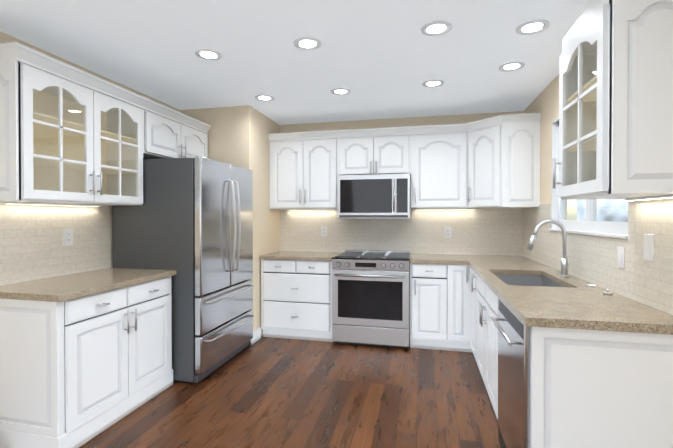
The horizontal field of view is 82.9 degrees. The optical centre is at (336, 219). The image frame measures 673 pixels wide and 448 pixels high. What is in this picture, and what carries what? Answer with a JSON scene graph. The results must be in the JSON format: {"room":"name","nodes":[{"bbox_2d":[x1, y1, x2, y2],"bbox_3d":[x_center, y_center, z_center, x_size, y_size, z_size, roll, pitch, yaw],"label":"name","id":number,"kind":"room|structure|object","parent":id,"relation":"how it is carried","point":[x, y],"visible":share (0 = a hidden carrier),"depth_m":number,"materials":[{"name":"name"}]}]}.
{"room":"kitchen","nodes":[
{"label":"kitchen","id":0,"kind":"room"},
{"bbox_2d":[0,31,179,283],"bbox_3d":[-2.451,0.084,1.097,0.120,2.500,6.280,0,0,13],"label":"wall","id":1,"kind":"structure","parent":0,"point":[5,38],"depth_m":2.82,"materials":[{"name":"beige paint"}]},
{"bbox_2d":[0,202,112,285],"bbox_3d":[-2.014,0.136,2.731,0.008,0.541,1.040,0,0,13],"label":"wall tile","id":2,"kind":"structure","parent":1,"relation":"attached to","point":[32,247],"depth_m":2.69,"materials":[{"name":"beige tile"}]},
{"bbox_2d":[63,228,72,245],"bbox_3d":[-1.985,0.128,2.822,0.007,0.125,0.080,0,0,13],"label":"electrical outlet","id":3,"kind":"object","parent":2,"relation":"attached to","point":[67,237],"visible":1,"depth_m":2.81,"materials":[{"name":"white plastic"}]},
{"bbox_2d":[104,95,210,161],"bbox_3d":[-1.634,-0.776,3.619,0.348,0.439,0.961,0,0,13],"label":"upper cabinet","id":4,"kind":"object","parent":1,"relation":"attached to","point":[135,129],"depth_m":3.17,"materials":[{"name":"white paint"}]},
{"bbox_2d":[4,202,99,206],"bbox_3d":[-1.978,-0.107,2.711,0.025,0.012,0.700,0,0,13],"label":"under-cabinet light","id":5,"kind":"object","parent":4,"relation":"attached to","point":[21,203],"visible":0.86,"depth_m":2.63,"materials":[{"name":"white plastic"}]},
{"bbox_2d":[180,105,279,336],"bbox_3d":[-1.251,0.057,4.546,0.930,2.500,0.980,0,0,13],"label":"wall","id":6,"kind":"structure","parent":0,"point":[237,135],"depth_m":4.09,"materials":[{"name":"beige paint"}]},
{"bbox_2d":[249,327,260,345],"bbox_3d":[-0.873,1.251,4.088,0.014,0.120,0.264,0,0,13],"label":"baseboard","id":7,"kind":"structure","parent":6,"relation":"attached to","point":[256,335],"depth_m":4.11,"materials":[{"name":"white wood"}]},
{"bbox_2d":[79,336,500,447],"bbox_3d":[-0.509,1.384,1.168,3.880,0.100,7.260,0,0,13],"label":"floor","id":8,"kind":"structure","parent":0,"point":[266,392],"depth_m":2.73,"materials":[{"name":"brown wood"}]},
{"bbox_2d":[0,268,176,447],"bbox_3d":[-1.697,0.865,2.640,0.664,0.915,1.007,0,0,13],"label":"base cabinet","id":9,"kind":"object","parent":8,"relation":"on","point":[85,357],"visible":1,"depth_m":2.25,"materials":[{"name":"white paint"}]},
{"bbox_2d":[0,268,176,301],"bbox_3d":[-1.704,0.426,2.639,0.636,0.038,1.007,0,0,13],"label":"countertop","id":10,"kind":"structure","parent":9,"relation":"on","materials":[{"name":"stone"}]},
{"bbox_2d":[112,156,254,382],"bbox_3d":[-1.331,0.403,3.562,0.911,1.825,0.952,0,0,13],"label":"fridge","id":11,"kind":"object","parent":8,"relation":"on","point":[190,220],"visible":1,"depth_m":3.12,"materials":[{"name":"grey metal"}]},
{"bbox_2d":[260,251,342,341],"bbox_3d":[-0.376,0.851,4.393,0.815,0.915,0.660,0,0,13],"label":"base cabinet","id":12,"kind":"object","parent":8,"relation":"on","point":[296,294],"visible":0.94,"depth_m":4.12,"materials":[{"name":"white paint"}]},
{"bbox_2d":[260,251,342,260],"bbox_3d":[-0.374,0.412,4.398,0.815,0.038,0.628,0,0,13],"label":"countertop","id":13,"kind":"structure","parent":12,"relation":"on","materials":[{"name":"stone"}]},
{"bbox_2d":[332,250,410,348],"bbox_3d":[0.403,0.838,4.179,0.794,0.945,0.710,0,0,13],"label":"range","id":14,"kind":"object","parent":8,"relation":"on","point":[370,297],"visible":1,"depth_m":3.90,"materials":[{"name":"silver metal"}]},
{"bbox_2d":[410,262,461,351],"bbox_3d":[1.088,0.873,4.079,0.576,0.876,0.623,0,0,13],"label":"base cabinet","id":15,"kind":"object","parent":8,"relation":"on","point":[435,291],"depth_m":3.79,"materials":[{"name":"white paint"}]},
{"bbox_2d":[410,254,533,265],"bbox_3d":[1.383,0.415,3.998,1.189,0.038,0.627,0,0,13],"label":"countertop","id":16,"kind":"structure","parent":15,"relation":"on","point":[430,259],"depth_m":3.82,"materials":[{"name":"beige stone"}]},
{"bbox_2d":[470,262,560,273],"bbox_3d":[1.520,0.450,3.347,0.633,0.098,0.584,0,0,13],"label":"countertop","id":17,"kind":"structure","parent":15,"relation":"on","point":[482,267],"depth_m":3.16,"materials":[{"name":"beige stone"}]},
{"bbox_2d":[474,302,489,397],"bbox_3d":[1.379,1.004,2.687,0.628,0.636,0.835,0,0,13],"label":"base cabinet","id":18,"kind":"object","parent":8,"relation":"on","point":[481,344],"depth_m":2.77,"materials":[{"name":"white paint"}]},
{"bbox_2d":[462,262,565,353],"bbox_3d":[1.511,0.879,3.360,0.670,0.876,0.630,0,0,13],"label":"base cabinet","id":19,"kind":"object","parent":8,"relation":"on","point":[470,296],"depth_m":3.25,"materials":[{"name":"white paint"}]},
{"bbox_2d":[526,220,568,276],"bbox_3d":[1.508,0.202,2.715,0.286,0.407,0.111,0,0,13],"label":"faucet","id":20,"kind":"object","parent":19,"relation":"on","point":[564,258],"visible":1,"depth_m":2.71,"materials":[{"name":"silver metal"}]},
{"bbox_2d":[490,290,672,447],"bbox_3d":[1.208,0.890,1.945,0.632,0.876,0.754,0,0,13],"label":"base cabinet","id":21,"kind":"object","parent":8,"relation":"on","point":[570,361],"depth_m":1.60,"materials":[{"name":"white paint"}]},
{"bbox_2d":[491,297,529,447],"bbox_3d":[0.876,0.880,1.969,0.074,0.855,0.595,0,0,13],"label":"dishwasher","id":22,"kind":"object","parent":21,"relation":"in","point":[513,336],"depth_m":1.87,"materials":[{"name":"silver metal"}]},
{"bbox_2d":[490,282,672,333],"bbox_3d":[1.202,0.455,1.948,0.633,0.085,0.807,0,0,13],"label":"countertop","id":23,"kind":"structure","parent":21,"relation":"on","point":[552,307],"depth_m":1.74,"materials":[{"name":"beige stone"}]},
{"bbox_2d":[495,274,563,286],"bbox_3d":[1.350,0.551,2.708,0.424,0.210,0.764,0,0,13],"label":"sink","id":24,"kind":"object","parent":23,"relation":"in","point":[510,279],"depth_m":3.05,"materials":[{"name":"silver metal"}]},
{"bbox_2d":[603,289,612,294],"bbox_3d":[1.494,0.396,2.099,0.043,0.029,0.044,0,0,13],"label":"stopper","id":25,"kind":"object","parent":23,"relation":"on","point":[608,293],"visible":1,"depth_m":2.09,"materials":[{"name":"silver metal"}]},
{"bbox_2d":[0,0,592,124],"bbox_3d":[-0.509,-1.216,1.148,3.880,0.100,7.260,0,0,13],"label":"ceiling","id":26,"kind":"structure","parent":0,"point":[382,59],"depth_m":2.65,"materials":[{"name":"white paint"}]},
{"bbox_2d":[195,49,221,60],"bbox_3d":[-0.911,-1.174,2.716,0.184,0.008,0.184,0,0,13],"label":"recessed light","id":27,"kind":"object","parent":26,"relation":"in","point":[208,54],"visible":1,"depth_m":2.71,"materials":[{"name":"white"}]},
{"bbox_2d":[255,95,273,100],"bbox_3d":[-0.697,-1.182,3.703,0.184,0.008,0.184,0,0,13],"label":"recessed light","id":28,"kind":"object","parent":26,"relation":"in","point":[264,97],"visible":0.94,"depth_m":3.69,"materials":[{"name":"white"}]},
{"bbox_2d":[294,37,320,49],"bbox_3d":[-0.192,-1.173,2.542,0.184,0.008,0.184,0,0,13],"label":"recessed light","id":29,"kind":"object","parent":26,"relation":"in","point":[307,43],"visible":1,"depth_m":2.54,"materials":[{"name":"white"}]},
{"bbox_2d":[331,88,350,94],"bbox_3d":[0.040,-1.181,3.515,0.184,0.008,0.184,0,0,13],"label":"recessed light","id":30,"kind":"object","parent":26,"relation":"in","point":[340,91],"visible":1,"depth_m":3.52,"materials":[{"name":"white"}]},
{"bbox_2d":[422,80,443,87],"bbox_3d":[0.837,-1.179,3.303,0.184,0.008,0.184,0,0,13],"label":"recessed light","id":31,"kind":"object","parent":26,"relation":"in","point":[432,83],"visible":1,"depth_m":3.31,"materials":[{"name":"white"}]},
{"bbox_2d":[421,21,451,35],"bbox_3d":[0.613,-1.171,2.339,0.184,0.008,0.184,0,0,13],"label":"recessed light","id":32,"kind":"object","parent":26,"relation":"in","point":[436,28],"visible":1,"depth_m":2.34,"materials":[{"name":"white"}]},
{"bbox_2d":[499,61,524,71],"bbox_3d":[1.347,-1.176,2.931,0.184,0.008,0.184,0,0,13],"label":"recessed light","id":33,"kind":"object","parent":26,"relation":"in","point":[510,66],"visible":1,"depth_m":2.93,"materials":[{"name":"white"}]},
{"bbox_2d":[516,19,549,34],"bbox_3d":[1.194,-1.171,2.325,0.184,0.008,0.184,0,0,13],"label":"recessed light","id":34,"kind":"object","parent":26,"relation":"in","point":[531,27],"visible":1,"depth_m":2.32,"materials":[{"name":"white"}]},
{"bbox_2d":[280,111,522,132],"bbox_3d":[0.736,0.057,4.536,2.950,2.500,0.120,0,0,13],"label":"wall","id":35,"kind":"structure","parent":0,"point":[397,122],"depth_m":4.49,"materials":[{"name":"beige paint"}]},
{"bbox_2d":[268,130,339,208],"bbox_3d":[-0.349,-0.565,4.535,0.828,0.874,0.348,0,0,13],"label":"upper cabinet","id":36,"kind":"object","parent":35,"relation":"attached to","point":[304,167],"depth_m":4.36,"materials":[{"name":"white paint"}]},
{"bbox_2d":[288,209,335,209],"bbox_3d":[-0.307,-0.122,4.661,0.600,0.012,0.025,0,0,13],"label":"under-cabinet light","id":37,"kind":"object","parent":36,"relation":"attached to","point":[311,209],"visible":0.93,"depth_m":4.65,"materials":[{"name":"white plastic"}]},
{"bbox_2d":[340,126,407,174],"bbox_3d":[0.446,-0.748,4.353,0.800,0.505,0.348,0,0,13],"label":"upper cabinet","id":38,"kind":"object","parent":35,"relation":"attached to","point":[369,151],"depth_m":4.18,"materials":[{"name":"white paint"}]},
{"bbox_2d":[338,174,410,218],"bbox_3d":[0.436,-0.253,4.314,0.790,0.480,0.437,0,0,13],"label":"microwave","id":39,"kind":"object","parent":38,"relation":"attached to","point":[382,196],"visible":1,"depth_m":4.13,"materials":[{"name":"silver metal"}]},
{"bbox_2d":[279,208,521,255],"bbox_3d":[0.663,0.132,4.487,2.830,0.561,0.008,0,0,13],"label":"wall tile","id":40,"kind":"structure","parent":35,"relation":"attached to","point":[488,231],"depth_m":4.43,"materials":[{"name":"beige tile"}]},
{"bbox_2d":[321,226,326,236],"bbox_3d":[-0.153,0.144,4.664,0.080,0.125,0.007,0,0,13],"label":"electrical outlet","id":41,"kind":"object","parent":40,"relation":"attached to","point":[323,231],"visible":1,"depth_m":4.66,"materials":[{"name":"white plastic"}]},
{"bbox_2d":[444,227,451,237],"bbox_3d":[1.271,0.146,4.341,0.080,0.125,0.007,0,0,13],"label":"electrical outlet","id":42,"kind":"object","parent":40,"relation":"attached to","point":[447,232],"visible":1,"depth_m":4.34,"materials":[{"name":"white plastic"}]},
{"bbox_2d":[408,123,467,208],"bbox_3d":[1.141,-0.562,4.173,0.635,0.874,0.394,0,0,13],"label":"upper cabinet","id":43,"kind":"object","parent":35,"relation":"attached to","point":[437,154],"depth_m":4.03,"materials":[{"name":"white paint"}]},
{"bbox_2d":[416,209,475,209],"bbox_3d":[1.229,-0.120,4.312,0.650,0.012,0.025,0,0,13],"label":"under-cabinet light","id":44,"kind":"object","parent":43,"relation":"attached to","point":[445,209],"visible":0.86,"depth_m":4.30,"materials":[{"name":"white plastic"}]},
{"bbox_2d":[468,114,511,207],"bbox_3d":[1.539,-0.561,3.966,0.332,0.874,0.622,0,0,13],"label":"upper cabinet","id":45,"kind":"object","parent":35,"relation":"attached to","point":[492,162],"depth_m":3.74,"materials":[{"name":"white paint"}]},
{"bbox_2d":[478,274,489,301],"bbox_3d":[1.081,0.516,2.724,0.011,0.136,0.906,0,0,13],"label":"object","id":46,"kind":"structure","parent":0,"relation":"attached to","point":[483,286],"depth_m":2.78,"materials":[{"name":"white wood"}]},
{"bbox_2d":[523,74,668,313],"bbox_3d":[1.324,0.087,0.741,0.120,2.500,7.020,0,0,13],"label":"wall","id":47,"kind":"structure","parent":0,"point":[545,102],"depth_m":3.38,"materials":[{"name":"beige paint"}]},
{"bbox_2d":[508,112,540,207],"bbox_3d":[1.781,-0.560,3.911,0.393,0.874,0.622,0,0,13],"label":"upper cabinet","id":48,"kind":"object","parent":47,"relation":"attached to","point":[524,190],"depth_m":3.59,"materials":[{"name":"white paint"}]},
{"bbox_2d":[549,117,627,238],"bbox_3d":[1.724,-0.365,2.626,0.107,0.926,1.260,0,0,13],"label":"window","id":49,"kind":"structure","parent":47,"relation":"in","point":[591,225],"depth_m":2.70,"materials":[{"name":"white wood"}]},
{"bbox_2d":[522,198,672,314],"bbox_3d":[1.733,0.135,2.829,0.008,0.541,2.752,0,0,13],"label":"wall tile","id":50,"kind":"structure","parent":47,"relation":"attached to","point":[592,259],"depth_m":2.04,"materials":[{"name":"beige tile"}]},
{"bbox_2d":[618,247,624,268],"bbox_3d":[1.555,0.206,2.084,0.008,0.115,0.070,0,0,13],"label":"electrical outlet","id":51,"kind":"object","parent":50,"relation":"attached to","point":[621,257],"visible":1,"depth_m":2.07,"materials":[{"name":"white plastic"}]},
{"bbox_2d":[643,234,653,260],"bbox_3d":[1.498,0.131,1.830,0.008,0.125,0.080,0,0,13],"label":"electrical outlet","id":52,"kind":"object","parent":50,"relation":"attached to","point":[648,251],"visible":1,"depth_m":1.82,"materials":[{"name":"white plastic"}]},
{"bbox_2d":[553,0,672,199],"bbox_3d":[1.298,-0.544,1.768,0.384,0.873,0.579,0,0,13],"label":"upper cabinet","id":53,"kind":"object","parent":47,"relation":"attached to","point":[615,99],"visible":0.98,"depth_m":1.51,"materials":[{"name":"white paint"}]},
{"bbox_2d":[626,195,672,200],"bbox_3d":[1.443,-0.100,1.748,0.025,0.012,0.400,0,0,13],"label":"under-cabinet light","id":54,"kind":"object","parent":53,"relation":"attached to","point":[650,198],"visible":1,"depth_m":1.74,"materials":[{"name":"white plastic"}]},
{"label":"outside","id":55,"kind":"structure","parent":0,"visible":0},
{"bbox_2d":[577,199,627,221],"bbox_3d":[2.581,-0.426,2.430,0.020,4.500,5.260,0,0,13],"label":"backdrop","id":56,"kind":"structure","parent":55,"point":[612,207],"depth_m":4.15,"materials":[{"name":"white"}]}
]}

